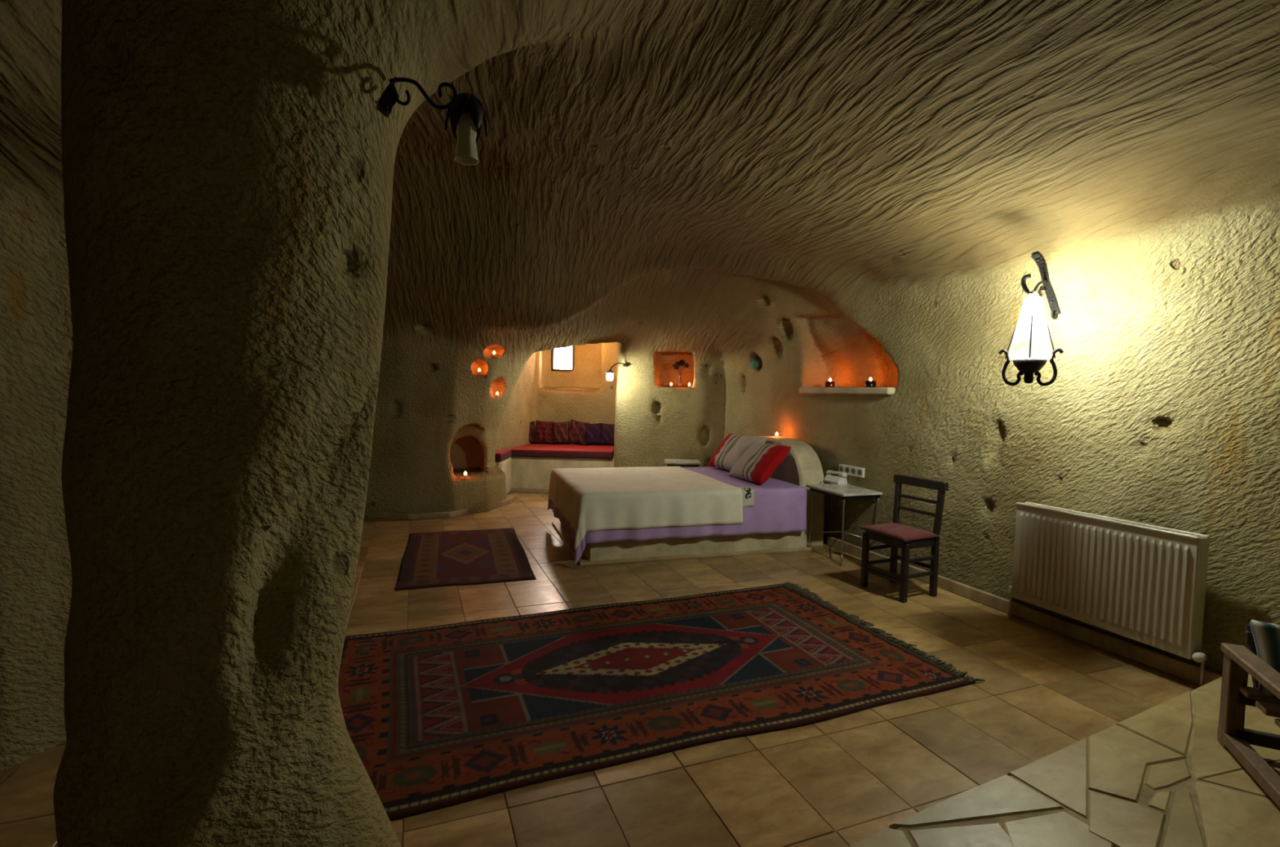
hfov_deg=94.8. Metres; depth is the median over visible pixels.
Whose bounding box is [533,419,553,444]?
cushion
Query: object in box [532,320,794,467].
wall
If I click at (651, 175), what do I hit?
ceiling
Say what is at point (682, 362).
flower vase
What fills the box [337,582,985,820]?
oriental rug
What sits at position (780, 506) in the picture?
sheet
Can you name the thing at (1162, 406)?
wall
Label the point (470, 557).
rug
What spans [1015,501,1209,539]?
grille
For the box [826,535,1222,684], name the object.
baseboard
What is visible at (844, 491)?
side table
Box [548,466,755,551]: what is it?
bedspread
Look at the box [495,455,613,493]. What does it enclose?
stone bench
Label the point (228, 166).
rock pillar
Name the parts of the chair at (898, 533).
leg, post, seat frame, leg, rail, post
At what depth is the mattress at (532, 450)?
7.97 m
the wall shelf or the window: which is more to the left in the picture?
the window
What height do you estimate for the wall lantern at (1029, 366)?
0.823 m
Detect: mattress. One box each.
[494,448,511,462]
[510,443,613,458]
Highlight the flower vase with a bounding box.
[672,359,689,386]
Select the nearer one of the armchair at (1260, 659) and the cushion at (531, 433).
the armchair at (1260, 659)
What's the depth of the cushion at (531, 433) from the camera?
8.77 m
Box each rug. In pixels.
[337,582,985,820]
[395,528,536,590]
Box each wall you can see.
[0,155,559,770]
[385,328,525,514]
[500,342,619,466]
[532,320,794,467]
[786,197,1279,675]
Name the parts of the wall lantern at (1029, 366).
cage rod, cage rod, bulb, hook arm, cage rod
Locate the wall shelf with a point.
(857, 390)
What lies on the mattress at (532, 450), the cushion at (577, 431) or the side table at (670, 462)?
the cushion at (577, 431)
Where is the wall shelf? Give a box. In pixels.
[798,386,896,394]
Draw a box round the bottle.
[749,356,762,369]
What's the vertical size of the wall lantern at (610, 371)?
0.235 m
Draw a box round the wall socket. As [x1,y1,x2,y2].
[838,463,865,477]
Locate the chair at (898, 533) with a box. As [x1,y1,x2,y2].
[859,473,948,602]
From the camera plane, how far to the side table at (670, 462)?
6.95 m
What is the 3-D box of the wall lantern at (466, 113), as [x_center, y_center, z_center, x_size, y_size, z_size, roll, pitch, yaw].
[-0.513,-0.747,1.418,0.290,0.220,0.105,1,3,0]
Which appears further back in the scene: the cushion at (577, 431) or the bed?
the cushion at (577, 431)
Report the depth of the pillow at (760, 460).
5.43 m
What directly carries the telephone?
on the side table at (844, 491)
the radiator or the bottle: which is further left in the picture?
the bottle
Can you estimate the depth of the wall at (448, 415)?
6.36 m
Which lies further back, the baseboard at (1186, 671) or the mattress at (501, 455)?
the mattress at (501, 455)
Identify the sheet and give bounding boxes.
[547,466,806,568]
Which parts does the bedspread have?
embroidered panel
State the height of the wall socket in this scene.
0.086 m
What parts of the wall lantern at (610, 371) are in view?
arm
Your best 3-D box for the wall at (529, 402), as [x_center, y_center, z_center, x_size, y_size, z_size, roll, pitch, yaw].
[-1.053,-0.208,8.390,1.562,2.452,1.484,1,3,0]
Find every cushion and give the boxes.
[528,420,534,442]
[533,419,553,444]
[552,421,570,444]
[568,418,589,444]
[585,422,601,444]
[600,422,614,445]
[1248,618,1279,697]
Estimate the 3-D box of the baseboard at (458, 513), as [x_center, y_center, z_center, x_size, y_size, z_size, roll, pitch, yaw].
[-2.176,0.966,6.670,2.010,0.060,0.696,-1,4,-38]
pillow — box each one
[707,433,766,471]
[728,441,791,484]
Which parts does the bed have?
headboard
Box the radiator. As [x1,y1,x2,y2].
[1008,501,1209,686]
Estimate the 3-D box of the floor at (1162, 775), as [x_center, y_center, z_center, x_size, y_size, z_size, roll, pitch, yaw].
[1.697,1.307,1.132,4.950,0.163,4.524,1,3,0]
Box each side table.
[664,458,701,466]
[805,483,882,564]
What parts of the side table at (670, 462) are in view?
apron frame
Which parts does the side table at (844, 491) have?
leg, leg, apron frame, leg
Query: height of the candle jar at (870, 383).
0.094 m
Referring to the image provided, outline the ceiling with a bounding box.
[0,0,1279,355]
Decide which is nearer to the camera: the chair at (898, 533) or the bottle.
the chair at (898, 533)
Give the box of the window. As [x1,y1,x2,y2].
[551,345,574,371]
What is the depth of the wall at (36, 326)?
2.15 m
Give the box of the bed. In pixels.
[551,435,825,565]
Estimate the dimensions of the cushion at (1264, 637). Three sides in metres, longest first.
0.530 x 0.270 x 0.101 m
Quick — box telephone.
[823,470,847,484]
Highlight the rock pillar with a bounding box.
[53,0,625,846]
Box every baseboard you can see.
[375,493,517,519]
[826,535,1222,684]
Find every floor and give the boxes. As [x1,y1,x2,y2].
[0,492,1199,846]
[848,672,1279,846]
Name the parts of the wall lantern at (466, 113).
plate, scroll arm, lamp shade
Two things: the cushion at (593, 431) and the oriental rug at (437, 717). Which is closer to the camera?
the oriental rug at (437, 717)
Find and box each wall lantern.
[378,76,488,164]
[606,362,629,377]
[998,252,1063,386]
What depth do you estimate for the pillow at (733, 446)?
6.19 m
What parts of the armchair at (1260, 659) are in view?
leg, armrest, frame, cross rail, cross rail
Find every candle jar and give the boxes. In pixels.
[825,377,835,386]
[864,377,875,386]
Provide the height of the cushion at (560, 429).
0.358 m
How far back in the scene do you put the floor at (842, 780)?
2.52 m
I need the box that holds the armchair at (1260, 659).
[1217,618,1279,807]
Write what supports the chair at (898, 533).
on the floor at (842, 780)
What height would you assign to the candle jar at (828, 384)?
0.094 m

